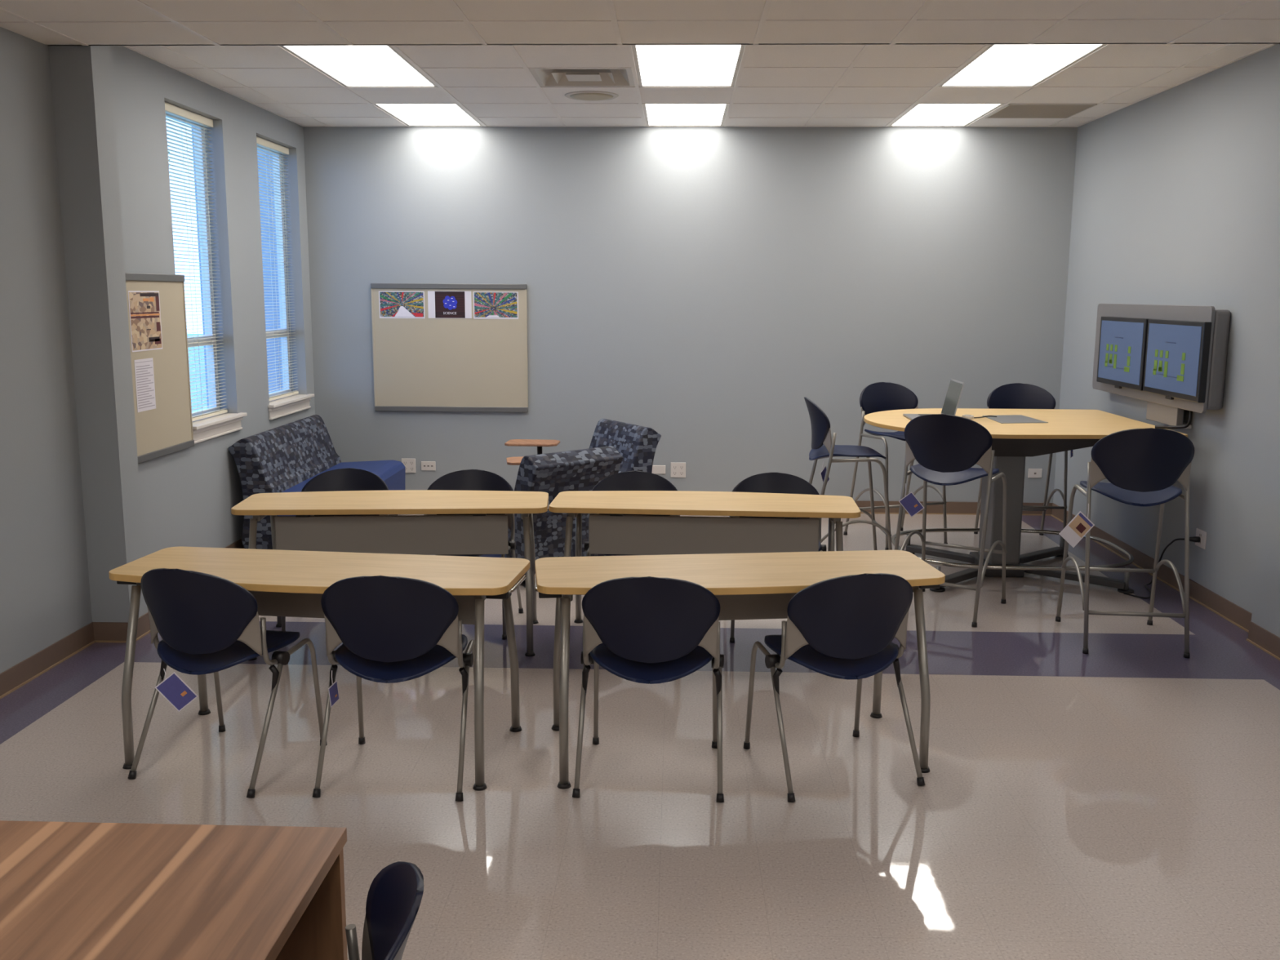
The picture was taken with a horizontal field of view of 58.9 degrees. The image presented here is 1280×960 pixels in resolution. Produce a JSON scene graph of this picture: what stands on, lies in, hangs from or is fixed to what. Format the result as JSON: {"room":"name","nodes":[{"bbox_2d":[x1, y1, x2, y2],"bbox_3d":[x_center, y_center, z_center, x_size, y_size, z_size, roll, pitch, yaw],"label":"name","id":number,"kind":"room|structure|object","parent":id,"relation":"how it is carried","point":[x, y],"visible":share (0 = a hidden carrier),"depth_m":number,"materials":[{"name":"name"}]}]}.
{"room":"classroom","nodes":[
{"label":"classroom","id":0,"kind":"room"},
{"bbox_2d":[0,26,315,673],"bbox_3d":[-2.791,-0.372,3.260,0.395,3.100,11.570,1,9,2],"label":"wall","id":1,"kind":"structure","parent":0,"point":[85,196],"depth_m":5.46,"materials":[{"name":"paint"}]},
{"bbox_2d":[0,538,244,698],"bbox_3d":[-2.691,1.109,3.500,0.211,0.100,11.570,1,9,2],"label":"baseboard","id":2,"kind":"structure","parent":1,"relation":"attached to","point":[15,677],"depth_m":5.40,"materials":[{"name":"brown plastic"}]},
{"bbox_2d":[124,272,194,463],"bbox_3d":[-2.683,-0.599,6.073,0.030,1.005,1.210,1,9,2],"label":"bulletin board","id":3,"kind":"object","parent":1,"relation":"attached to","point":[166,429],"visible":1,"depth_m":6.39,"materials":[{"name":"beige fabric"}]},
{"bbox_2d":[133,357,155,412],"bbox_3d":[-2.676,-0.515,6.132,0.002,0.279,0.216,1,9,2],"label":"notice sheet","id":4,"kind":"object","parent":3,"relation":"attached to","point":[144,368],"visible":1,"depth_m":6.13,"materials":[{"name":"white paper"}]},
{"bbox_2d":[128,290,162,351],"bbox_3d":[-2.672,-0.861,6.131,0.002,0.320,0.360,1,9,2],"label":"poster","id":5,"kind":"object","parent":3,"relation":"attached to","point":[144,313],"visible":1,"depth_m":6.12,"materials":[{"name":"white paper"}]},
{"bbox_2d":[165,112,247,444],"bbox_3d":[-2.727,-1.247,6.962,0.215,1.975,0.870,1,9,2],"label":"window","id":6,"kind":"structure","parent":1,"relation":"in","point":[209,428],"depth_m":7.27,"materials":[{"name":"paint"}]},
{"bbox_2d":[164,102,227,421],"bbox_3d":[-2.741,-1.298,6.928,0.042,1.858,0.804,1,9,2],"label":"window blind","id":7,"kind":"object","parent":6,"relation":"attached to","point":[171,109],"visible":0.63,"depth_m":6.97,"materials":[{"name":"white plastic"}]},
{"bbox_2d":[257,145,314,420],"bbox_3d":[-2.682,-1.473,8.343,0.215,1.975,0.910,1,9,2],"label":"window","id":8,"kind":"structure","parent":1,"relation":"in","point":[280,407],"depth_m":8.65,"materials":[{"name":"paint"}]},
{"bbox_2d":[256,136,298,400],"bbox_3d":[-2.695,-1.528,8.324,0.042,1.858,0.814,1,9,2],"label":"window blind","id":9,"kind":"object","parent":8,"relation":"attached to","point":[261,142],"visible":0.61,"depth_m":8.38,"materials":[{"name":"white plastic"}]},
{"bbox_2d":[0,513,1279,959],"bbox_3d":[0.101,1.236,3.429,6.598,0.100,11.970,1,9,2],"label":"floor","id":10,"kind":"structure","parent":0,"point":[1120,799],"depth_m":4.07,"materials":[{"name":"tile"}]},
{"bbox_2d":[0,820,347,959],"bbox_3d":[-1.468,1.093,1.667,1.800,0.737,1.100,1,9,2],"label":"desk","id":11,"kind":"object","parent":10,"relation":"on","point":[69,891],"visible":1,"depth_m":1.92,"materials":[{"name":"brown wood"}]},
{"bbox_2d":[127,568,327,797],"bbox_3d":[-1.511,0.659,4.156,0.527,0.797,0.509,3,10,17],"label":"chair","id":12,"kind":"object","parent":10,"relation":"on","point":[206,624],"visible":0.99,"depth_m":3.95,"materials":[{"name":"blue plastic"}]},
{"bbox_2d":[155,668,198,711],"bbox_3d":[-1.615,0.731,3.951,0.141,0.161,0.007,-2,10,-12],"label":"tag","id":13,"kind":"object","parent":12,"relation":"hanging from","point":[173,688],"visible":1,"depth_m":3.95,"materials":[{"name":"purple paper"}]},
{"bbox_2d":[228,414,405,549],"bbox_3d":[-2.238,0.008,8.085,0.793,0.791,1.500,1,9,2],"label":"loveseat","id":14,"kind":"object","parent":10,"relation":"on","point":[284,458],"visible":0.45,"depth_m":7.79,"materials":[{"name":"fabric"}]},
{"bbox_2d":[108,546,529,791],"bbox_3d":[-1.184,0.674,4.295,1.508,0.715,0.594,1,9,7],"label":"table","id":15,"kind":"object","parent":10,"relation":"on","point":[282,583],"visible":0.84,"depth_m":4.20,"materials":[{"name":"brown wood"}]},
{"bbox_2d":[281,467,389,631],"bbox_3d":[-1.572,0.367,5.928,0.527,0.797,0.509,1,9,2],"label":"chair","id":16,"kind":"object","parent":10,"relation":"on","point":[346,478],"visible":0.17,"depth_m":6.08,"materials":[{"name":"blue plastic"}]},
{"bbox_2d":[345,861,423,959],"bbox_3d":[-0.593,1.045,1.834,0.509,0.797,0.527,-1,9,-6],"label":"chair","id":17,"kind":"object","parent":10,"relation":"on","point":[394,896],"visible":1,"depth_m":1.95,"materials":[{"name":"blue plastic"}]},
{"bbox_2d":[231,489,550,660],"bbox_3d":[-1.204,0.452,5.649,1.508,0.715,0.594,0,9,-3],"label":"table","id":18,"kind":"object","parent":10,"relation":"on","point":[478,533],"visible":0.84,"depth_m":5.47,"materials":[{"name":"beige laminate"}]},
{"bbox_2d":[312,575,475,800],"bbox_3d":[-0.857,0.673,4.088,0.527,0.797,0.509,1,9,3],"label":"chair","id":19,"kind":"object","parent":10,"relation":"on","point":[391,629],"visible":0.98,"depth_m":3.88,"materials":[{"name":"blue plastic"}]},
{"bbox_2d":[328,670,339,707],"bbox_3d":[-1.073,0.726,3.963,0.007,0.129,0.072,3,10,14],"label":"tag","id":20,"kind":"object","parent":19,"relation":"hanging from","point":[333,691],"visible":1,"depth_m":3.96,"materials":[{"name":"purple paper"}]},
{"bbox_2d":[423,469,523,639],"bbox_3d":[-0.906,0.374,5.907,0.527,0.797,0.509,1,9,2],"label":"chair","id":21,"kind":"object","parent":10,"relation":"on","point":[466,479],"visible":0.24,"depth_m":6.05,"materials":[{"name":"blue plastic"}]},
{"bbox_2d":[477,445,622,580],"bbox_3d":[-0.627,0.173,7.128,0.717,0.791,0.850,-8,13,-42],"label":"lounge chair","id":22,"kind":"object","parent":10,"relation":"on","point":[553,473],"visible":0.48,"depth_m":6.75,"materials":[{"name":"fabric"}]},
{"bbox_2d":[504,418,661,472],"bbox_3d":[-0.458,-0.015,8.279,0.900,0.791,0.882,-5,11,-30],"label":"lounge chair","id":23,"kind":"object","parent":10,"relation":"on","point":[637,445],"visible":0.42,"depth_m":8.14,"materials":[{"name":"fabric"}]},
{"bbox_2d":[584,471,679,556],"bbox_3d":[-0.033,0.383,5.880,0.527,0.797,0.509,1,9,2],"label":"chair","id":24,"kind":"object","parent":10,"relation":"on","point":[629,480],"visible":0.23,"depth_m":6.03,"materials":[{"name":"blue plastic"}]},
{"bbox_2d":[572,576,724,802],"bbox_3d":[0.045,0.677,4.093,0.527,0.797,0.509,1,9,4],"label":"chair","id":25,"kind":"object","parent":10,"relation":"on","point":[648,629],"visible":1,"depth_m":3.89,"materials":[{"name":"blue plastic"}]},
{"bbox_2d":[548,490,860,622],"bbox_3d":[0.315,0.457,5.662,1.508,0.715,0.594,1,9,4],"label":"table","id":26,"kind":"object","parent":10,"relation":"on","point":[615,533],"visible":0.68,"depth_m":5.49,"materials":[{"name":"beige laminate"}]},
{"bbox_2d":[533,550,945,789],"bbox_3d":[0.357,0.680,4.305,1.508,0.715,0.594,-1,9,-7],"label":"table","id":27,"kind":"object","parent":10,"relation":"on","point":[747,585],"visible":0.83,"depth_m":4.20,"materials":[{"name":"beige laminate"}]},
{"bbox_2d":[728,471,826,643],"bbox_3d":[0.704,0.391,5.857,0.527,0.797,0.509,1,9,2],"label":"chair","id":28,"kind":"object","parent":10,"relation":"on","point":[766,482],"visible":0.24,"depth_m":6.00,"materials":[{"name":"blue plastic"}]},
{"bbox_2d":[743,573,924,801],"bbox_3d":[0.700,0.673,4.142,0.527,0.797,0.509,-2,10,-15],"label":"chair","id":29,"kind":"object","parent":10,"relation":"on","point":[845,627],"visible":1,"depth_m":3.94,"materials":[{"name":"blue plastic"}]},
{"bbox_2d":[804,396,892,550],"bbox_3d":[1.250,0.045,6.983,0.583,1.110,0.501,0,9,0],"label":"bar stool","id":30,"kind":"object","parent":10,"relation":"on","point":[823,446],"visible":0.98,"depth_m":6.79,"materials":[{"name":"blue plastic"}]},
{"bbox_2d":[820,461,829,483],"bbox_3d":[1.112,-0.039,6.822,0.007,0.154,0.111,8,12,40],"label":"tag","id":31,"kind":"object","parent":30,"relation":"hanging from","point":[823,472],"visible":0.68,"depth_m":6.81,"materials":[{"name":"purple paper"}]},
{"bbox_2d":[843,382,947,550],"bbox_3d":[1.817,-0.118,7.990,0.501,1.110,0.583,-3,10,-20],"label":"bar stool","id":32,"kind":"object","parent":10,"relation":"on","point":[879,396],"visible":0.56,"depth_m":8.08,"materials":[{"name":"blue plastic"}]},
{"bbox_2d":[893,413,1006,627],"bbox_3d":[1.720,0.168,6.250,0.501,1.110,0.583,6,11,32],"label":"bar stool","id":33,"kind":"object","parent":10,"relation":"on","point":[945,447],"visible":0.97,"depth_m":6.04,"materials":[{"name":"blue plastic"}]},
{"bbox_2d":[898,483,924,517],"bbox_3d":[1.445,0.109,6.029,0.136,0.182,0.007,3,10,13],"label":"tag","id":34,"kind":"object","parent":33,"relation":"hanging from","point":[910,503],"visible":1,"depth_m":6.03,"materials":[{"name":"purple paper"}]},
{"bbox_2d":[973,382,1067,547],"bbox_3d":[2.684,-0.105,7.943,0.501,1.110,0.583,1,9,4],"label":"bar stool","id":35,"kind":"object","parent":10,"relation":"on","point":[1015,395],"visible":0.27,"depth_m":8.06,"materials":[{"name":"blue plastic"}]},
{"bbox_2d":[863,408,1187,593],"bbox_3d":[2.254,0.100,7.127,1.695,0.964,1.479,1,9,2],"label":"table","id":36,"kind":"object","parent":10,"relation":"on","point":[1016,434],"visible":0.8,"depth_m":7.00,"materials":[{"name":"brown wood"}]},
{"bbox_2d":[902,378,964,419],"bbox_3d":[1.831,-0.503,7.087,0.298,0.238,0.330,1,9,2],"label":"laptop","id":37,"kind":"object","parent":36,"relation":"on","point":[955,388],"visible":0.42,"depth_m":7.08,"materials":[{"name":"metal"}]},
{"bbox_2d":[961,414,973,419],"bbox_3d":[2.062,-0.397,7.127,0.075,0.024,0.075,1,9,2],"label":"puck","id":38,"kind":"object","parent":36,"relation":"on","point":[968,416],"visible":0.86,"depth_m":7.10,"materials":[{"name":"plastic"}]},
{"bbox_2d":[973,415,996,417],"bbox_3d":[2.172,-0.400,7.177,0.172,0.010,0.054,-3,10,-20],"label":"cable","id":39,"kind":"object","parent":36,"relation":"on","point":[986,415],"visible":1,"depth_m":7.19,"materials":[{"name":"black plastic"}]},
{"bbox_2d":[991,438,1099,456],"bbox_3d":[2.354,-0.259,7.079,1.268,0.179,1.030,1,9,2],"label":"tray","id":40,"kind":"object","parent":36,"relation":"on","point":[1001,446],"depth_m":6.74,"materials":[{"name":"grey metal"}]},
{"bbox_2d":[1155,410,1192,428],"bbox_3d":[3.104,-0.362,6.585,0.040,0.141,0.209,-8,12,-41],"label":"cable","id":41,"kind":"object","parent":36,"relation":"on","point":[1190,415],"visible":0.98,"depth_m":6.57,"materials":[{"name":"black plastic"}]},
{"bbox_2d":[1055,427,1194,657],"bbox_3d":[2.451,0.261,5.704,0.501,1.110,0.583,1,9,7],"label":"bar stool","id":42,"kind":"object","parent":10,"relation":"on","point":[1142,466],"visible":0.99,"depth_m":5.50,"materials":[{"name":"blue plastic"}]},
{"bbox_2d":[1059,503,1094,547],"bbox_3d":[2.104,0.220,5.457,0.178,0.217,0.008,-1,9,-6],"label":"tag","id":43,"kind":"object","parent":42,"relation":"hanging from","point":[1080,525],"visible":1,"depth_m":5.46,"materials":[{"name":"white paper"}]},
{"bbox_2d":[1123,536,1200,599],"bbox_3d":[3.019,0.479,6.668,0.364,0.371,0.346,1,9,2],"label":"power cord","id":44,"kind":"object","parent":10,"relation":"on","point":[1194,539],"visible":0.84,"depth_m":6.57,"materials":[{"name":"black plastic"}]},
{"bbox_2d":[0,0,1279,127],"bbox_3d":[0.168,-1.837,2.973,6.298,0.456,11.670,1,9,2],"label":"ceiling","id":45,"kind":"structure","parent":0,"point":[804,63],"depth_m":5.79,"materials":[{"name":"tile"}]},
{"bbox_2d":[280,45,438,87],"bbox_3d":[-1.561,-2.379,6.442,0.586,0.070,1.207,1,9,2],"label":"ceiling light","id":46,"kind":"object","parent":45,"relation":"attached to","point":[350,66],"visible":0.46,"depth_m":6.42,"materials":[{"name":"white plastic"}]},
{"bbox_2d":[373,104,482,125],"bbox_3d":[-1.504,-2.661,8.161,0.586,0.070,1.034,1,9,2],"label":"ceiling light","id":47,"kind":"object","parent":45,"relation":"attached to","point":[408,114],"visible":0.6,"depth_m":8.17,"materials":[{"name":"white plastic"}]},
{"bbox_2d":[528,68,635,86],"bbox_3d":[-0.332,-2.448,6.700,0.586,0.145,0.586,1,9,2],"label":"ceiling vent","id":48,"kind":"object","parent":45,"relation":"in","point":[544,77],"visible":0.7,"depth_m":6.82,"materials":[{"name":"white metal"}]},
{"bbox_2d":[564,90,618,101],"bbox_3d":[-0.313,-2.473,7.313,0.350,0.014,0.350,1,9,2],"label":"ceiling speaker","id":49,"kind":"object","parent":45,"relation":"attached to","point":[593,95],"visible":1,"depth_m":7.25,"materials":[{"name":"white metal"}]},
{"bbox_2d":[569,93,613,100],"bbox_3d":[-0.313,-2.470,7.313,0.280,0.008,0.280,1,9,2],"label":"speaker grille","id":50,"kind":"object","parent":49,"relation":"attached to","point":[580,96],"depth_m":7.27,"materials":[{"name":"white plastic"}]},
{"bbox_2d":[642,103,728,125],"bbox_3d":[0.324,-2.642,8.104,0.586,0.070,1.034,1,9,2],"label":"ceiling light","id":51,"kind":"object","parent":45,"relation":"attached to","point":[655,114],"visible":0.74,"depth_m":8.10,"materials":[{"name":"white plastic"}]},
{"bbox_2d":[631,44,745,86],"bbox_3d":[0.267,-2.360,6.385,0.586,0.070,1.207,1,9,2],"label":"ceiling light","id":52,"kind":"object","parent":45,"relation":"attached to","point":[655,65],"visible":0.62,"depth_m":6.34,"materials":[{"name":"white plastic"}]},
{"bbox_2d":[888,103,1004,126],"bbox_3d":[2.151,-2.624,8.047,0.586,0.070,1.034,1,9,2],"label":"ceiling light","id":53,"kind":"object","parent":45,"relation":"attached to","point":[921,114],"visible":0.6,"depth_m":8.05,"materials":[{"name":"white plastic"}]},
{"bbox_2d":[938,44,1106,86],"bbox_3d":[2.095,-2.341,6.329,0.586,0.070,1.207,1,9,2],"label":"ceiling light","id":54,"kind":"object","parent":45,"relation":"attached to","point":[1002,64],"visible":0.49,"depth_m":6.28,"materials":[{"name":"white plastic"}]},
{"bbox_2d":[985,103,1097,118],"bbox_3d":[2.753,-2.543,7.819,0.582,0.007,0.582,1,9,2],"label":"ceiling vent","id":55,"kind":"object","parent":45,"relation":"in","point":[1011,110],"visible":1,"depth_m":7.79,"materials":[{"name":"metal"}]},
{"bbox_2d":[257,126,1077,502],"bbox_3d":[0.299,-1.296,8.974,6.598,3.100,0.200,1,9,2],"label":"wall","id":56,"kind":"structure","parent":0,"point":[692,286],"depth_m":8.82,"materials":[{"name":"paint"}]},
{"bbox_2d":[401,458,415,472],"bbox_3d":[-1.864,-0.116,9.132,0.114,0.116,0.010,1,9,2],"label":"wall outlet","id":57,"kind":"object","parent":56,"relation":"attached to","point":[410,464],"visible":0.86,"depth_m":9.13,"materials":[{"name":"white plastic"}]},
{"bbox_2d":[421,461,435,470],"bbox_3d":[-1.704,-0.113,9.127,0.116,0.074,0.010,1,9,2],"label":"wall outlet","id":58,"kind":"object","parent":56,"relation":"attached to","point":[425,465],"visible":1,"depth_m":9.12,"materials":[{"name":"white plastic"}]},
{"bbox_2d":[370,283,528,412],"bbox_3d":[-1.502,-1.041,8.958,1.225,1.005,0.030,1,9,2],"label":"bulletin board","id":59,"kind":"object","parent":56,"relation":"attached to","point":[465,365],"visible":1,"depth_m":8.97,"materials":[{"name":"beige fabric"}]},
{"bbox_2d":[378,291,425,318],"bbox_3d":[-1.872,-1.377,8.908,0.360,0.211,0.002,1,9,2],"label":"print","id":60,"kind":"object","parent":59,"relation":"attached to","point":[392,304],"visible":1,"depth_m":8.91,"materials":[{"name":"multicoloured paper"}]},
{"bbox_2d":[427,290,471,318],"bbox_3d":[-1.494,-1.376,8.895,0.343,0.211,0.004,1,9,2],"label":"print","id":61,"kind":"object","parent":59,"relation":"attached to","point":[441,304],"visible":1,"depth_m":8.89,"materials":[{"name":"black paper"}]},
{"bbox_2d":[435,291,465,318],"bbox_3d":[-1.491,-1.375,8.894,0.235,0.205,0.003,1,9,2],"label":"picture","id":62,"kind":"object","parent":61,"relation":"attached to","point":[448,304],"depth_m":8.90},
{"bbox_2d":[473,291,518,319],"bbox_3d":[-1.130,-1.369,8.885,0.354,0.211,0.002,1,9,2],"label":"print","id":63,"kind":"object","parent":59,"relation":"attached to","point":[486,304],"visible":1,"depth_m":8.88,"materials":[{"name":"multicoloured paper"}]},
{"bbox_2d":[651,465,665,474],"bbox_3d":[0.146,-0.083,9.072,0.116,0.069,0.008,1,9,2],"label":"wall outlet","id":64,"kind":"object","parent":56,"relation":"attached to","point":[660,469],"visible":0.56,"depth_m":9.07,"materials":[{"name":"white plastic"}]},
{"bbox_2d":[670,462,685,477],"bbox_3d":[0.306,-0.080,9.067,0.121,0.121,0.010,1,9,2],"label":"wall outlet","id":65,"kind":"object","parent":56,"relation":"attached to","point":[677,469],"visible":1,"depth_m":9.06,"materials":[{"name":"white plastic"}]},
{"bbox_2d":[855,500,1052,515],"bbox_3d":[0.338,0.202,9.109,5.898,0.100,0.016,1,9,2],"label":"baseboard","id":66,"kind":"structure","parent":56,"relation":"attached to","point":[952,508],"depth_m":9.04,"materials":[{"name":"brown plastic"}]},
{"bbox_2d":[1027,468,1042,478],"bbox_3d":[3.129,-0.053,8.979,0.109,0.073,0.010,1,9,2],"label":"wall outlet","id":67,"kind":"object","parent":56,"relation":"attached to","point":[1032,473],"visible":1,"depth_m":8.98,"materials":[{"name":"white plastic"}]},
{"bbox_2d":[1053,44,1279,637],"bbox_3d":[3.168,-0.311,3.074,0.276,3.100,11.570,1,9,2],"label":"wall","id":68,"kind":"structure","parent":0,"point":[1176,197],"depth_m":6.46,"materials":[{"name":"paint"}]},
{"bbox_2d":[1092,303,1231,428],"bbox_3d":[3.154,-0.725,7.008,0.158,0.710,1.708,1,9,2],"label":"wall display","id":69,"kind":"object","parent":68,"relation":"attached to","point":[1173,358],"visible":1,"depth_m":6.66,"materials":[{"name":"silver metal"}]},
{"bbox_2d":[1096,316,1149,391],"bbox_3d":[3.108,-0.824,7.293,0.040,0.438,0.750,1,9,2],"label":"monitor","id":70,"kind":"object","parent":69,"relation":"on","point":[1122,340],"depth_m":7.25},
{"bbox_2d":[1146,401,1183,426],"bbox_3d":[3.143,-0.413,6.790,0.040,0.145,0.430,1,9,2],"label":"box","id":71,"kind":"object","parent":69,"relation":"attached to","point":[1167,413],"depth_m":6.72,"materials":[{"name":"white plastic"}]},
{"bbox_2d":[1164,395,1173,399],"bbox_3d":[3.068,-0.476,6.566,0.018,0.016,0.080,1,9,2],"label":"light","id":72,"kind":"object","parent":69,"relation":"attached to","point":[1171,397],"depth_m":6.54,"materials":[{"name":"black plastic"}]},
{"bbox_2d":[1142,319,1212,402],"bbox_3d":[3.083,-0.698,6.529,0.040,0.438,0.750,1,9,2],"label":"monitor","id":73,"kind":"object","parent":69,"relation":"on","point":[1177,357],"depth_m":6.45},
{"bbox_2d":[1050,502,1279,660],"bbox_3d":[3.053,1.168,3.321,0.092,0.100,11.570,1,9,2],"label":"baseboard","id":74,"kind":"structure","parent":68,"relation":"attached to","point":[1262,638],"depth_m":6.41,"materials":[{"name":"brown plastic"}]},
{"bbox_2d":[1195,528,1206,549],"bbox_3d":[3.201,0.335,6.470,0.010,0.100,0.120,1,9,2],"label":"wall outlet","id":75,"kind":"object","parent":68,"relation":"attached to","point":[1202,535],"visible":1,"depth_m":6.45,"materials":[{"name":"white plastic"}]},
{"label":"outside","id":76,"kind":"structure","parent":0,"visible":0},
{"bbox_2d":[186,333,207,411],"bbox_3d":[-21.049,-1.216,20.769,36.608,0.100,80.000,1,9,2],"label":"ground","id":77,"kind":"structure","parent":76,"point":[191,348],"depth_m":30.24,"materials":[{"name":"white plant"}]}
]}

